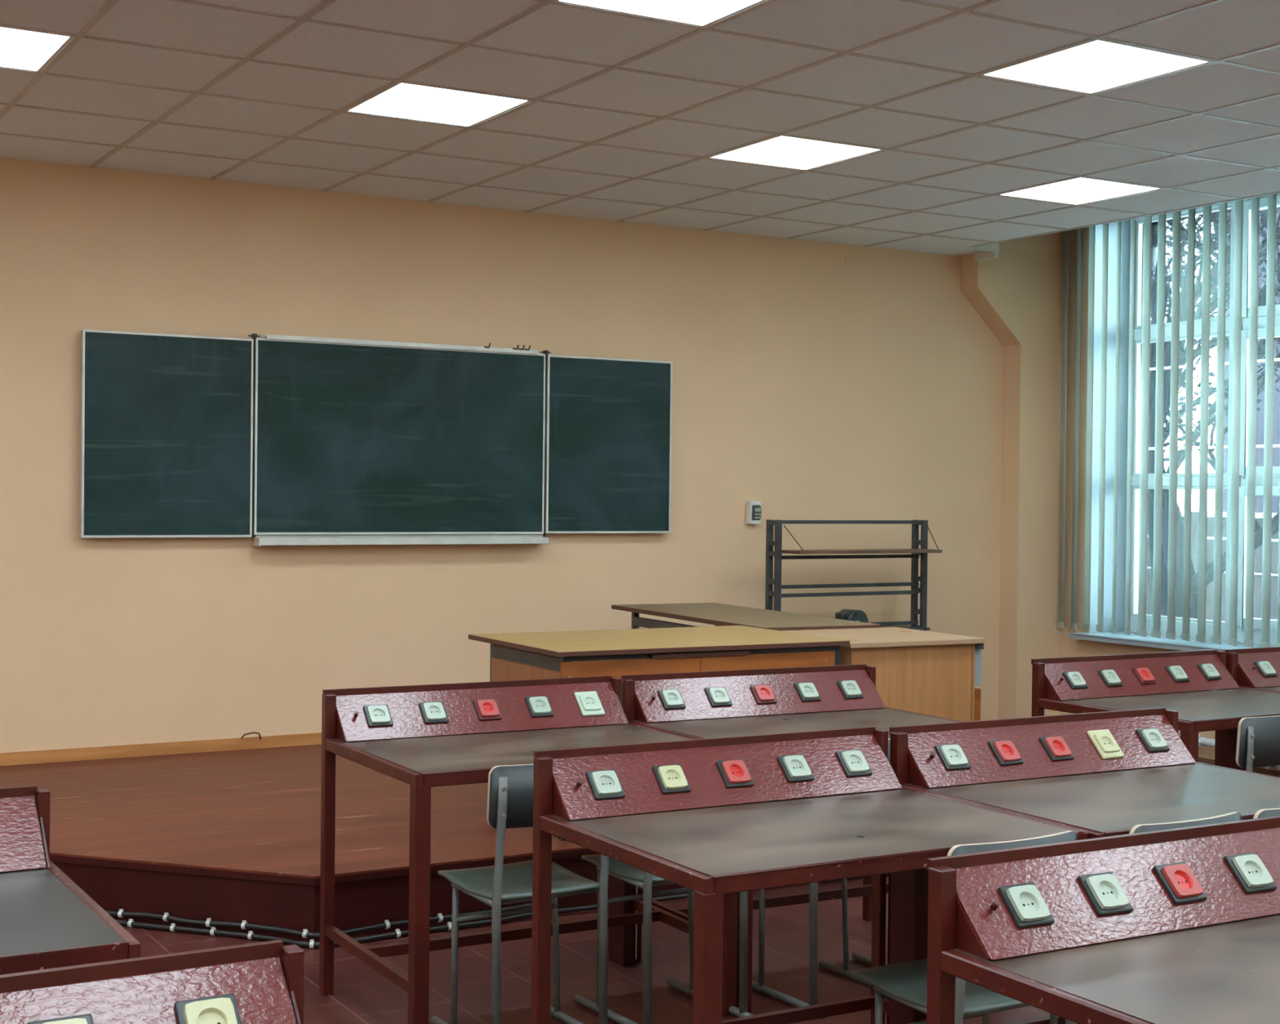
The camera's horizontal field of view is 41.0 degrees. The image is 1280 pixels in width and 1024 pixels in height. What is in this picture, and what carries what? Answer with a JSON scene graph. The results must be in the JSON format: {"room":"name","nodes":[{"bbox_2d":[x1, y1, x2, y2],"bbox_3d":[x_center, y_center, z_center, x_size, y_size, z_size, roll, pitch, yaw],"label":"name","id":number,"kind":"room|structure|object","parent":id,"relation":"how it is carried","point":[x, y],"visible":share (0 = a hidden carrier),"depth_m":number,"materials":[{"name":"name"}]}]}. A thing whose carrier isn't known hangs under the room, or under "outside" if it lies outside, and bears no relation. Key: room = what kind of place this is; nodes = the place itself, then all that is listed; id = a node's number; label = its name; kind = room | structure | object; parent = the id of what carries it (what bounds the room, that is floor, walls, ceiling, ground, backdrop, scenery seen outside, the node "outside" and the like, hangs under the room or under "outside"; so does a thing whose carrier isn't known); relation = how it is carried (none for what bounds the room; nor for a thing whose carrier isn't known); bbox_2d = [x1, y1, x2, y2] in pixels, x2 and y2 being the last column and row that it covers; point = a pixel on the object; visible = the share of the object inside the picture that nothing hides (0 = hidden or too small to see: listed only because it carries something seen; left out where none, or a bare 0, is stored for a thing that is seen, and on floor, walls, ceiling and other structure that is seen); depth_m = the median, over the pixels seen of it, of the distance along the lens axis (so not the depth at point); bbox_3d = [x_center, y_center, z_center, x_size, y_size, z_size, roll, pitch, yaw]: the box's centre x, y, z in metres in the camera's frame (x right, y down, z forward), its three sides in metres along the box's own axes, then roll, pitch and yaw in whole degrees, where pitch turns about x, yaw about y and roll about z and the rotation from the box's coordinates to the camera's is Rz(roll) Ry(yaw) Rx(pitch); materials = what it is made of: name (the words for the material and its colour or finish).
{"room":"science classroom","nodes":[
{"label":"science classroom","id":0,"kind":"room"},
{"bbox_2d":[0,157,1003,752],"bbox_3d":[-2.269,-0.335,8.653,12.750,3.720,0.250,0,1,-30],"label":"wall","id":1,"kind":"structure","parent":0,"point":[808,383],"depth_m":9.22,"materials":[{"name":"beige paint"}]},
{"bbox_2d":[0,732,321,765],"bbox_3d":[-0.794,1.290,9.385,7.288,0.286,0.022,0,1,-30],"label":"baseboard","id":2,"kind":"structure","parent":1,"relation":"attached to","point":[304,739],"depth_m":8.45,"materials":[{"name":"brown wood"}]},
{"bbox_2d":[80,328,672,546],"bbox_3d":[-1.247,-0.370,9.035,3.300,1.088,0.120,0,1,-30],"label":"chalkboard","id":3,"kind":"object","parent":1,"relation":"attached to","point":[277,439],"visible":1,"depth_m":8.93,"materials":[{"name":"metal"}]},
{"bbox_2d":[253,533,555,546],"bbox_3d":[-1.200,0.147,9.054,1.695,0.054,0.090,0,1,-30],"label":"chalk tray","id":4,"kind":"object","parent":3,"relation":"on","point":[260,540],"depth_m":8.98,"materials":[{"name":"metal"}]},
{"bbox_2d":[746,501,761,524],"bbox_3d":[0.681,0.003,10.192,0.072,0.136,0.078,0,1,-30],"label":"box","id":5,"kind":"object","parent":1,"relation":"attached to","point":[753,511],"visible":1,"depth_m":10.17,"materials":[{"name":"white plastic"}]},
{"bbox_2d":[0,0,1279,256],"bbox_3d":[0.141,-1.588,3.293,11.095,0.015,11.400,0,1,-30],"label":"ceiling","id":6,"kind":"structure","parent":0,"point":[963,42],"depth_m":6.83,"materials":[{"name":"tile"}]},
{"bbox_2d":[0,0,1279,247],"bbox_3d":[0.044,-1.579,3.236,10.870,0.005,11.400,0,1,-30],"label":"grid","id":7,"kind":"object","parent":6,"relation":"attached to","point":[81,34],"visible":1,"depth_m":6.83,"materials":[{"name":"metal"}]},
{"bbox_2d":[0,26,73,71],"bbox_3d":[-2.329,-1.651,5.990,0.558,0.032,0.591,0,1,-30],"label":"ceiling light","id":8,"kind":"object","parent":7,"relation":"attached to","point":[20,49],"visible":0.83,"depth_m":6.04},
{"bbox_2d":[345,82,531,127],"bbox_3d":[-0.815,-1.644,6.875,0.558,0.032,0.591,0,1,-30],"label":"ceiling light","id":9,"kind":"object","parent":7,"relation":"attached to","point":[402,100],"visible":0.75,"depth_m":6.87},
{"bbox_2d":[554,0,766,26],"bbox_3d":[0.118,-1.616,5.277,0.558,0.032,0.591,0,1,-30],"label":"ceiling light","id":10,"kind":"object","parent":7,"relation":"attached to","point":[700,13],"visible":1,"depth_m":5.46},
{"bbox_2d":[708,135,883,170],"bbox_3d":[0.699,-1.637,7.759,0.558,0.032,0.591,0,1,-30],"label":"ceiling light","id":11,"kind":"object","parent":7,"relation":"attached to","point":[787,152],"visible":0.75,"depth_m":7.76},
{"bbox_2d":[999,177,1160,204],"bbox_3d":[2.213,-1.630,8.644,0.558,0.032,0.591,0,1,-30],"label":"ceiling light","id":12,"kind":"object","parent":7,"relation":"attached to","point":[1077,191],"visible":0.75,"depth_m":8.64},
{"bbox_2d":[981,39,1211,94],"bbox_3d":[1.632,-1.610,6.161,0.558,0.032,0.591,0,1,-30],"label":"ceiling light","id":13,"kind":"object","parent":7,"relation":"attached to","point":[1095,66],"visible":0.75,"depth_m":6.15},
{"bbox_2d":[969,191,1279,247],"bbox_3d":[4.828,-1.585,5.822,0.024,0.064,11.040,0,1,-30],"label":"trim","id":14,"kind":"structure","parent":6,"relation":"attached to","point":[1275,192],"depth_m":9.43,"materials":[{"name":"metal"}]},
{"bbox_2d":[121,756,1279,1023],"bbox_3d":[0.520,1.561,3.568,12.450,0.100,11.800,0,1,-30],"label":"floor","id":15,"kind":"structure","parent":0,"point":[362,994],"depth_m":5.52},
{"bbox_2d":[0,784,140,974],"bbox_3d":[-1.480,1.031,2.948,1.030,0.930,0.786,0,1,-30],"label":"desk","id":16,"kind":"object","parent":15,"relation":"on","point":[47,921],"visible":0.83,"depth_m":3.10,"materials":[{"name":"red metal"}]},
{"bbox_2d":[0,866,124,955],"bbox_3d":[-1.471,0.723,2.936,0.986,0.022,0.723,0,1,-30],"label":"countertop","id":17,"kind":"structure","parent":16,"relation":"on","point":[38,912],"depth_m":3.02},
{"bbox_2d":[0,939,304,1023],"bbox_3d":[-0.727,1.052,1.757,1.030,0.930,0.786,0,1,-30],"label":"desk","id":18,"kind":"object","parent":15,"relation":"on","point":[250,983],"visible":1,"depth_m":2.22,"materials":[{"name":"red metal"}]},
{"bbox_2d":[26,1013,93,1023],"bbox_3d":[-0.713,0.662,2.120,0.080,0.080,0.010,0,-43,-30],"label":"socket","id":19,"kind":"object","parent":18,"relation":"attached to","point":[32,1018],"depth_m":2.14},
{"bbox_2d":[173,993,241,1023],"bbox_3d":[-0.555,0.663,2.213,0.080,0.080,0.010,0,-43,-31],"label":"socket","id":20,"kind":"object","parent":18,"relation":"attached to","point":[188,1008],"depth_m":2.22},
{"bbox_2d":[104,902,532,937],"bbox_3d":[-1.827,1.419,6.141,2.987,0.038,0.544,1,1,5],"label":"cable conduit","id":21,"kind":"object","parent":15,"relation":"on","point":[304,933],"visible":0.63,"depth_m":5.95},
{"bbox_2d":[0,743,693,941],"bbox_3d":[-1.133,1.336,7.514,4.844,0.228,2.912,0,1,-30],"label":"stage","id":22,"kind":"object","parent":15,"relation":"on","point":[225,835],"depth_m":6.45,"materials":[{"name":"wood"}]},
{"bbox_2d":[468,625,849,840],"bbox_3d":[0.070,0.879,7.094,1.339,0.722,0.842,0,1,-29],"label":"desk","id":23,"kind":"object","parent":22,"relation":"on","point":[726,647],"visible":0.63,"depth_m":6.83,"materials":[{"name":"brown wood"}]},
{"bbox_2d":[648,649,749,658],"bbox_3d":[0.102,0.556,6.982,0.440,0.017,0.580,0,1,-29],"label":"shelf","id":24,"kind":"object","parent":23,"relation":"attached to","point":[654,654],"depth_m":6.73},
{"bbox_2d":[611,602,880,658],"bbox_3d":[0.477,0.867,8.526,0.622,0.722,1.622,0,1,-26],"label":"desk","id":25,"kind":"object","parent":22,"relation":"on","point":[717,614],"visible":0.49,"depth_m":8.45,"materials":[{"name":"brown wood"}]},
{"bbox_2d":[776,626,985,721],"bbox_3d":[1.043,0.891,7.539,0.742,0.708,0.660,0,1,-27],"label":"writing desk","id":26,"kind":"object","parent":22,"relation":"on","point":[934,673],"visible":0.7,"depth_m":7.32,"materials":[{"name":"brown wood"}]},
{"bbox_2d":[115,875,862,948],"bbox_3d":[-0.639,1.449,6.428,5.199,0.036,1.149,1,1,-10],"label":"cable conduit","id":27,"kind":"object","parent":15,"relation":"on","point":[311,944],"visible":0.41,"depth_m":5.97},
{"bbox_2d":[430,763,608,1023],"bbox_3d":[-0.331,1.087,4.860,0.376,0.805,0.446,0,1,-32],"label":"chair","id":28,"kind":"object","parent":15,"relation":"on","point":[510,787],"visible":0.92,"depth_m":4.80,"materials":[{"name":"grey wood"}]},
{"bbox_2d":[319,675,737,1023],"bbox_3d":[-0.345,1.019,5.183,1.030,0.930,0.786,0,1,-29],"label":"desk","id":29,"kind":"object","parent":15,"relation":"on","point":[424,737],"visible":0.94,"depth_m":5.24,"materials":[{"name":"red metal"}]},
{"bbox_2d":[363,704,393,727],"bbox_3d":[-0.806,0.627,5.276,0.080,0.080,0.010,0,-43,-29],"label":"socket","id":30,"kind":"object","parent":29,"relation":"attached to","point":[374,715],"depth_m":5.27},
{"bbox_2d":[418,701,448,723],"bbox_3d":[-0.646,0.628,5.366,0.080,0.080,0.010,0,-43,-30],"label":"socket","id":31,"kind":"object","parent":29,"relation":"attached to","point":[429,712],"depth_m":5.36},
{"bbox_2d":[472,697,502,719],"bbox_3d":[-0.486,0.628,5.456,0.080,0.080,0.010,0,-43,-30],"label":"socket","id":32,"kind":"object","parent":29,"relation":"attached to","point":[483,708],"depth_m":5.45,"materials":[{"name":"red plastic"}]},
{"bbox_2d":[333,723,688,773],"bbox_3d":[-0.337,0.711,5.171,0.986,0.022,0.723,0,1,-29],"label":"countertop","id":33,"kind":"structure","parent":29,"relation":"on","point":[422,754],"depth_m":5.15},
{"bbox_2d":[524,695,553,716],"bbox_3d":[-0.326,0.629,5.546,0.080,0.080,0.010,0,-43,-29],"label":"socket","id":34,"kind":"object","parent":29,"relation":"attached to","point":[535,705],"depth_m":5.54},
{"bbox_2d":[573,690,604,715],"bbox_3d":[-0.166,0.630,5.636,0.082,0.096,0.010,0,-43,-29],"label":"socket","id":35,"kind":"object","parent":29,"relation":"attached to","point":[586,703],"depth_m":5.63,"materials":[{"name":"white plastic"}]},
{"bbox_2d":[608,875,641,965],"bbox_3d":[-0.039,1.112,5.650,0.078,0.740,0.108,0,1,-30],"label":"duct","id":36,"kind":"object","parent":15,"relation":"on","point":[624,941],"visible":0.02,"depth_m":5.61,"materials":[{"name":"red metal"}]},
{"bbox_2d":[573,853,753,1023],"bbox_3d":[0.076,1.089,5.092,0.376,0.805,0.446,0,1,-33],"label":"chair","id":37,"kind":"object","parent":15,"relation":"on","point":[628,873],"visible":0.24,"depth_m":5.04,"materials":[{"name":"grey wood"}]},
{"bbox_2d":[621,663,962,1011],"bbox_3d":[0.566,1.023,5.681,1.030,0.930,0.786,0,1,-29],"label":"desk","id":38,"kind":"object","parent":15,"relation":"on","point":[703,704],"visible":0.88,"depth_m":5.85,"materials":[{"name":"red metal"}]},
{"bbox_2d":[657,688,685,709],"bbox_3d":[0.108,0.631,5.781,0.080,0.080,0.010,0,-43,-29],"label":"socket","id":39,"kind":"object","parent":38,"relation":"attached to","point":[668,699],"depth_m":5.77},
{"bbox_2d":[704,686,732,706],"bbox_3d":[0.269,0.632,5.869,0.080,0.080,0.010,0,-43,-28],"label":"socket","id":40,"kind":"object","parent":38,"relation":"attached to","point":[714,696],"depth_m":5.86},
{"bbox_2d":[750,684,777,703],"bbox_3d":[0.430,0.633,5.956,0.080,0.080,0.010,0,-43,-29],"label":"socket","id":41,"kind":"object","parent":38,"relation":"attached to","point":[759,693],"depth_m":5.95,"materials":[{"name":"red plastic"}]},
{"bbox_2d":[634,707,955,737],"bbox_3d":[0.575,0.716,5.669,0.986,0.022,0.723,0,1,-29],"label":"countertop","id":42,"kind":"structure","parent":38,"relation":"on","point":[884,718],"depth_m":5.72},
{"bbox_2d":[794,681,821,701],"bbox_3d":[0.591,0.634,6.044,0.080,0.080,0.010,0,-43,-29],"label":"socket","id":43,"kind":"object","parent":38,"relation":"attached to","point":[803,691],"depth_m":6.03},
{"bbox_2d":[836,679,863,698],"bbox_3d":[0.752,0.634,6.132,0.080,0.080,0.010,0,-43,-29],"label":"socket","id":44,"kind":"object","parent":38,"relation":"attached to","point":[846,688],"depth_m":6.12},
{"bbox_2d":[530,726,1088,1023],"bbox_3d":[0.379,1.040,3.987,1.030,0.930,0.786,0,1,-30],"label":"desk","id":45,"kind":"object","parent":15,"relation":"on","point":[713,818],"visible":0.98,"depth_m":4.04,"materials":[{"name":"red metal"}]},
{"bbox_2d":[586,768,625,799],"bbox_3d":[-0.082,0.648,4.076,0.080,0.080,0.010,0,-43,-29],"label":"socket","id":46,"kind":"object","parent":45,"relation":"attached to","point":[601,784],"depth_m":4.07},
{"bbox_2d":[652,764,691,793],"bbox_3d":[0.077,0.648,4.168,0.080,0.080,0.010,0,-43,-29],"label":"socket","id":47,"kind":"object","parent":45,"relation":"attached to","point":[666,778],"depth_m":4.16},
{"bbox_2d":[715,758,754,787],"bbox_3d":[0.236,0.649,4.259,0.080,0.080,0.010,0,-43,-29],"label":"socket","id":48,"kind":"object","parent":45,"relation":"attached to","point":[730,772],"depth_m":4.25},
{"bbox_2d":[777,753,814,782],"bbox_3d":[0.396,0.650,4.350,0.080,0.080,0.010,0,-43,-31],"label":"socket","id":49,"kind":"object","parent":45,"relation":"attached to","point":[791,767],"depth_m":4.34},
{"bbox_2d":[548,788,1075,875],"bbox_3d":[0.387,0.732,3.974,0.986,0.022,0.723,0,1,-30],"label":"countertop","id":50,"kind":"structure","parent":45,"relation":"on","point":[767,834],"depth_m":3.90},
{"bbox_2d":[835,749,872,777],"bbox_3d":[0.555,0.651,4.441,0.080,0.080,0.010,0,-43,-30],"label":"socket","id":51,"kind":"object","parent":45,"relation":"attached to","point":[849,762],"depth_m":4.43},
{"bbox_2d":[751,737,890,1018],"bbox_3d":[0.573,1.092,5.324,0.376,0.805,0.446,0,1,-32],"label":"chair","id":52,"kind":"object","parent":15,"relation":"on","point":[813,886],"visible":0.09,"depth_m":5.25,"materials":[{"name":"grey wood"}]},
{"bbox_2d":[888,867,928,1023],"bbox_3d":[0.717,1.134,4.436,0.094,0.740,0.108,0,1,-30],"label":"duct","id":53,"kind":"object","parent":15,"relation":"on","point":[908,888],"visible":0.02,"depth_m":4.40,"materials":[{"name":"red metal"}]},
{"bbox_2d":[848,830,1077,1023],"bbox_3d":[0.734,1.110,3.873,0.376,0.805,0.446,0,1,-31],"label":"chair","id":54,"kind":"object","parent":15,"relation":"on","point":[904,982],"visible":0.3,"depth_m":3.80,"materials":[{"name":"plastic"}]},
{"bbox_2d":[886,706,1279,1023],"bbox_3d":[1.294,1.044,4.473,1.030,0.930,0.786,0,1,-29],"label":"desk","id":55,"kind":"object","parent":15,"relation":"on","point":[1105,773],"visible":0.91,"depth_m":4.59,"materials":[{"name":"red metal"}]},
{"bbox_2d":[934,742,970,770],"bbox_3d":[0.834,0.652,4.567,0.080,0.080,0.010,0,-43,-28],"label":"socket","id":56,"kind":"object","parent":55,"relation":"attached to","point":[948,756],"depth_m":4.56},
{"bbox_2d":[987,738,1023,765],"bbox_3d":[0.994,0.653,4.657,0.080,0.080,0.010,0,-43,-30],"label":"socket","id":57,"kind":"object","parent":55,"relation":"attached to","point":[1002,752],"depth_m":4.65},
{"bbox_2d":[1039,734,1074,760],"bbox_3d":[1.154,0.654,4.746,0.080,0.080,0.010,0,-43,-30],"label":"socket","id":58,"kind":"object","parent":55,"relation":"attached to","point":[1052,747],"depth_m":4.74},
{"bbox_2d":[906,762,1279,831],"bbox_3d":[1.302,0.737,4.460,0.986,0.022,0.723,0,1,-29],"label":"countertop","id":59,"kind":"structure","parent":55,"relation":"on","point":[1126,798],"depth_m":4.39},
{"bbox_2d":[1086,728,1124,759],"bbox_3d":[1.314,0.655,4.836,0.082,0.096,0.010,0,-43,-30],"label":"socket","id":60,"kind":"object","parent":55,"relation":"attached to","point":[1104,744],"depth_m":4.83,"materials":[{"name":"beige plastic"}]},
{"bbox_2d":[1136,727,1169,752],"bbox_3d":[1.474,0.655,4.926,0.080,0.080,0.010,0,-43,-30],"label":"socket","id":61,"kind":"object","parent":55,"relation":"attached to","point":[1150,740],"depth_m":4.91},
{"bbox_2d":[926,815,1279,1023],"bbox_3d":[1.117,1.060,2.824,1.030,0.930,0.786,0,1,-30],"label":"desk","id":62,"kind":"object","parent":15,"relation":"on","point":[1181,925],"visible":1,"depth_m":2.91,"materials":[{"name":"red metal"}]},
{"bbox_2d":[997,882,1054,928],"bbox_3d":[0.657,0.668,2.915,0.080,0.080,0.010,0,-43,-29],"label":"socket","id":63,"kind":"object","parent":62,"relation":"attached to","point":[1023,904],"depth_m":2.90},
{"bbox_2d":[1077,871,1133,915],"bbox_3d":[0.816,0.669,3.006,0.080,0.080,0.010,0,-43,-28],"label":"socket","id":64,"kind":"object","parent":62,"relation":"attached to","point":[1101,893],"depth_m":3.00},
{"bbox_2d":[951,913,1279,1023],"bbox_3d":[1.126,0.753,2.812,0.986,0.022,0.723,0,1,-30],"label":"countertop","id":65,"kind":"structure","parent":62,"relation":"on","point":[1228,972],"depth_m":2.75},
{"bbox_2d":[1153,861,1207,904],"bbox_3d":[0.976,0.670,3.096,0.080,0.080,0.010,0,-43,-30],"label":"socket","id":66,"kind":"object","parent":62,"relation":"attached to","point":[1178,882],"depth_m":3.09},
{"bbox_2d":[1223,852,1276,893],"bbox_3d":[1.135,0.671,3.187,0.080,0.080,0.010,0,-43,-29],"label":"socket","id":67,"kind":"object","parent":62,"relation":"attached to","point":[1248,872],"depth_m":3.18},
{"bbox_2d":[1049,811,1242,1023],"bbox_3d":[1.189,1.112,4.121,0.376,0.805,0.446,0,1,-32],"label":"chair","id":68,"kind":"object","parent":15,"relation":"on","point":[1234,815],"visible":0.03,"depth_m":3.95,"materials":[{"name":"plastic"}]},
{"bbox_2d":[1031,648,1279,765],"bbox_3d":[2.120,1.032,6.442,1.030,0.930,0.786,0,1,-30],"label":"desk","id":69,"kind":"object","parent":15,"relation":"on","point":[1197,684],"visible":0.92,"depth_m":6.56,"materials":[{"name":"red metal"}]},
{"bbox_2d":[1062,671,1088,688],"bbox_3d":[1.658,0.640,6.528,0.080,0.080,0.010,0,-43,-30],"label":"socket","id":70,"kind":"object","parent":69,"relation":"attached to","point":[1073,679],"depth_m":6.52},
{"bbox_2d":[1097,668,1123,686],"bbox_3d":[1.816,0.641,6.620,0.080,0.080,0.010,0,-43,-31],"label":"socket","id":71,"kind":"object","parent":69,"relation":"attached to","point":[1106,677],"depth_m":6.61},
{"bbox_2d":[1131,666,1156,684],"bbox_3d":[1.975,0.641,6.713,0.080,0.080,0.010,0,-43,-30],"label":"socket","id":72,"kind":"object","parent":69,"relation":"attached to","point":[1140,675],"depth_m":6.70,"materials":[{"name":"red plastic"}]},
{"bbox_2d":[1043,688,1279,720],"bbox_3d":[2.128,0.724,6.430,0.986,0.022,0.723,0,1,-30],"label":"countertop","id":73,"kind":"structure","parent":69,"relation":"on","point":[1194,705],"depth_m":6.39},
{"bbox_2d":[1164,665,1189,682],"bbox_3d":[2.133,0.642,6.805,0.080,0.080,0.010,0,-43,-30],"label":"socket","id":74,"kind":"object","parent":69,"relation":"attached to","point":[1174,673],"depth_m":6.79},
{"bbox_2d":[1197,662,1221,679],"bbox_3d":[2.292,0.643,6.898,0.080,0.080,0.010,0,-43,-31],"label":"socket","id":75,"kind":"object","parent":69,"relation":"attached to","point":[1206,671],"depth_m":6.89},
{"bbox_2d":[1219,728,1245,770],"bbox_3d":[2.408,1.125,6.918,0.088,0.740,0.108,0,1,-30],"label":"duct","id":76,"kind":"object","parent":15,"relation":"on","point":[1228,737],"visible":0.02,"depth_m":6.90,"materials":[{"name":"red metal"}]},
{"bbox_2d":[1225,646,1279,692],"bbox_3d":[3.030,1.036,6.946,1.030,0.930,0.786,0,1,-30],"label":"desk","id":77,"kind":"object","parent":15,"relation":"on","point":[1256,668],"visible":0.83,"depth_m":7.01,"materials":[{"name":"red metal"}]},
{"bbox_2d":[1240,685,1279,691],"bbox_3d":[3.038,0.728,6.933,0.986,0.022,0.723,0,1,-30],"label":"countertop","id":78,"kind":"structure","parent":77,"relation":"on","point":[1277,687],"depth_m":6.93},
{"bbox_2d":[1253,660,1277,676],"bbox_3d":[2.569,0.644,7.036,0.080,0.080,0.010,0,-43,-31],"label":"socket","id":79,"kind":"object","parent":77,"relation":"attached to","point":[1264,668],"depth_m":7.02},
{"bbox_2d":[1235,715,1279,771],"bbox_3d":[2.109,1.101,6.059,0.376,0.805,0.446,0,1,-33],"label":"chair","id":80,"kind":"object","parent":15,"relation":"on","point":[1258,740],"visible":0.2,"depth_m":5.85,"materials":[{"name":"grey wood"}]},
{"bbox_2d":[764,519,942,631],"bbox_3d":[1.231,0.747,10.143,1.145,1.400,0.380,0,1,-30],"label":"metal rack","id":81,"kind":"object","parent":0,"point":[770,543],"visible":0.62,"depth_m":10.13,"materials":[{"name":"grey metal"}]},
{"bbox_2d":[835,608,868,622],"bbox_3d":[1.214,0.634,10.074,0.254,0.118,0.158,0,1,-30],"label":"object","id":82,"kind":"object","parent":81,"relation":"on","point":[860,615],"visible":0.45,"depth_m":10.04,"materials":[{"name":"black plastic"}]},
{"bbox_2d":[782,548,942,554],"bbox_3d":[1.310,0.232,10.070,1.045,0.018,0.190,0,1,-30],"label":"shelf","id":83,"kind":"object","parent":81,"relation":"attached to","point":[917,551],"depth_m":9.98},
{"bbox_2d":[880,625,929,630],"bbox_3d":[1.409,0.698,10.199,0.630,0.015,0.220,0,1,-30],"label":"shelf","id":84,"kind":"object","parent":81,"relation":"attached to","point":[913,627],"depth_m":10.28,"materials":[{"name":"wood"}]},
{"bbox_2d":[960,231,1063,719],"bbox_3d":[2.412,-0.336,11.143,0.755,3.670,0.170,0,1,-30],"label":"wall column","id":85,"kind":"structure","parent":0,"point":[1018,294],"depth_m":11.14,"materials":[{"name":"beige paint"}]},
{"bbox_2d":[973,242,999,261],"bbox_3d":[2.107,-1.643,10.731,0.194,0.115,0.196,0,1,-30],"label":"trim","id":86,"kind":"structure","parent":85,"relation":"attached to","point":[990,251],"depth_m":10.70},
{"bbox_2d":[1059,219,1279,771],"bbox_3d":[5.794,-0.251,6.617,0.520,3.770,11.400,0,1,-30],"label":"wall","id":87,"kind":"structure","parent":0,"point":[1069,647],"depth_m":11.13,"materials":[{"name":"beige paint"}]},
{"bbox_2d":[1053,230,1068,634],"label":"vertical blind","id":88,"kind":"object","parent":87,"relation":"attached to","point":[1065,240],"depth_m":11.15,"materials":[{"name":"fabric"}]},
{"bbox_2d":[1070,227,1081,633],"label":"vertical blind","id":89,"kind":"object","parent":87,"relation":"attached to","point":[1078,234],"depth_m":11.05,"materials":[{"name":"fabric"}]},
{"bbox_2d":[1082,225,1095,634],"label":"vertical blind","id":90,"kind":"object","parent":87,"relation":"attached to","point":[1086,625],"depth_m":10.95,"materials":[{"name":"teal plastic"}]},
{"bbox_2d":[1096,223,1108,632],"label":"vertical blind","id":91,"kind":"object","parent":87,"relation":"attached to","point":[1100,627],"depth_m":10.85,"materials":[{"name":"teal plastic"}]},
{"bbox_2d":[1111,221,1121,633],"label":"vertical blind","id":92,"kind":"object","parent":87,"relation":"attached to","point":[1119,223],"depth_m":10.74,"materials":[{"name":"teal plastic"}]},
{"bbox_2d":[1124,218,1135,635],"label":"vertical blind","id":93,"kind":"object","parent":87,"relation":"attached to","point":[1126,629],"depth_m":10.65,"materials":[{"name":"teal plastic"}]},
{"bbox_2d":[1136,215,1151,636],"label":"vertical blind","id":94,"kind":"object","parent":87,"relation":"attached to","point":[1141,630],"depth_m":10.56,"materials":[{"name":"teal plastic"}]},
{"bbox_2d":[1151,213,1166,638],"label":"vertical blind","id":95,"kind":"object","parent":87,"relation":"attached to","point":[1156,632],"depth_m":10.45,"materials":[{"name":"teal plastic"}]},
{"bbox_2d":[1165,210,1181,639],"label":"vertical blind","id":96,"kind":"object","parent":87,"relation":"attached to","point":[1176,224],"depth_m":10.35,"materials":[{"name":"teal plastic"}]},
{"bbox_2d":[1068,193,1279,651],"bbox_3d":[3.726,-0.558,10.089,0.701,2.784,2.590,0,1,-30],"label":"window","id":97,"kind":"structure","parent":87,"relation":"in","point":[1120,637],"depth_m":10.59,"materials":[{"name":"white plastic"}]},
{"bbox_2d":[1181,208,1195,640],"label":"vertical blind","id":98,"kind":"object","parent":87,"relation":"attached to","point":[1185,635],"depth_m":10.25,"materials":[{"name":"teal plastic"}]},
{"bbox_2d":[1195,204,1211,642],"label":"vertical blind","id":99,"kind":"object","parent":87,"relation":"attached to","point":[1206,235],"depth_m":10.15,"materials":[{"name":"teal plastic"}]},
{"bbox_2d":[1211,202,1226,644],"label":"vertical blind","id":100,"kind":"object","parent":87,"relation":"attached to","point":[1216,637],"depth_m":10.05,"materials":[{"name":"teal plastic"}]},
{"bbox_2d":[1227,199,1243,645],"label":"vertical blind","id":101,"kind":"object","parent":87,"relation":"attached to","point":[1232,639],"depth_m":9.95,"materials":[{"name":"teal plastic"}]},
{"bbox_2d":[1243,196,1259,647],"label":"vertical blind","id":102,"kind":"object","parent":87,"relation":"attached to","point":[1248,642],"depth_m":9.85,"materials":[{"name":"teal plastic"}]},
{"bbox_2d":[1259,193,1276,647],"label":"vertical blind","id":103,"kind":"object","parent":87,"relation":"attached to","point":[1272,198],"depth_m":9.75,"materials":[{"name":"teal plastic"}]},
{"label":"outside","id":104,"kind":"structure","parent":0,"visible":0},
{"bbox_3d":[21.150,2.504,33.817,53.000,0.200,100.000,0,1,-30],"label":"ground","id":105,"kind":"structure","parent":104,"visible":0},
{"bbox_2d":[1148,511,1278,621],"bbox_3d":[4.809,1.145,23.091,0.150,2.400,42.000,0,1,-30],"label":"building","id":106,"kind":"structure","parent":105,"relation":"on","point":[1195,514],"depth_m":19.82,"materials":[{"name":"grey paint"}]},
{"bbox_2d":[1147,206,1279,618],"bbox_3d":[5.614,-2.145,16.442,7.485,9.202,5.519,1,1,7],"label":"tree","id":107,"kind":"object","parent":105,"relation":"on","point":[1263,222],"visible":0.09,"depth_m":16.80,"materials":[{"name":"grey plant"}]},
{"bbox_2d":[1164,208,1279,461],"bbox_3d":[4.624,-1.489,20.451,8.536,7.758,6.171,0,1,-30],"label":"tree","id":108,"kind":"object","parent":105,"relation":"on","point":[1181,411],"visible":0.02,"depth_m":20.05,"materials":[{"name":"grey plant"}]},
{"bbox_2d":[1164,209,1279,357],"bbox_3d":[5.707,-2.439,23.568,7.248,9.664,7.226,0,1,-30],"label":"tree","id":109,"kind":"object","parent":105,"relation":"on","point":[1264,242],"visible":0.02,"depth_m":22.49,"materials":[{"name":"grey plant"}]},
{"bbox_2d":[1222,208,1279,512],"bbox_3d":[14.774,-3.758,23.963,8.600,12.400,10.200,0,1,-30],"label":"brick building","id":110,"kind":"structure","parent":105,"relation":"on","point":[1260,414],"depth_m":25.47,"materials":[{"name":"white brick"}]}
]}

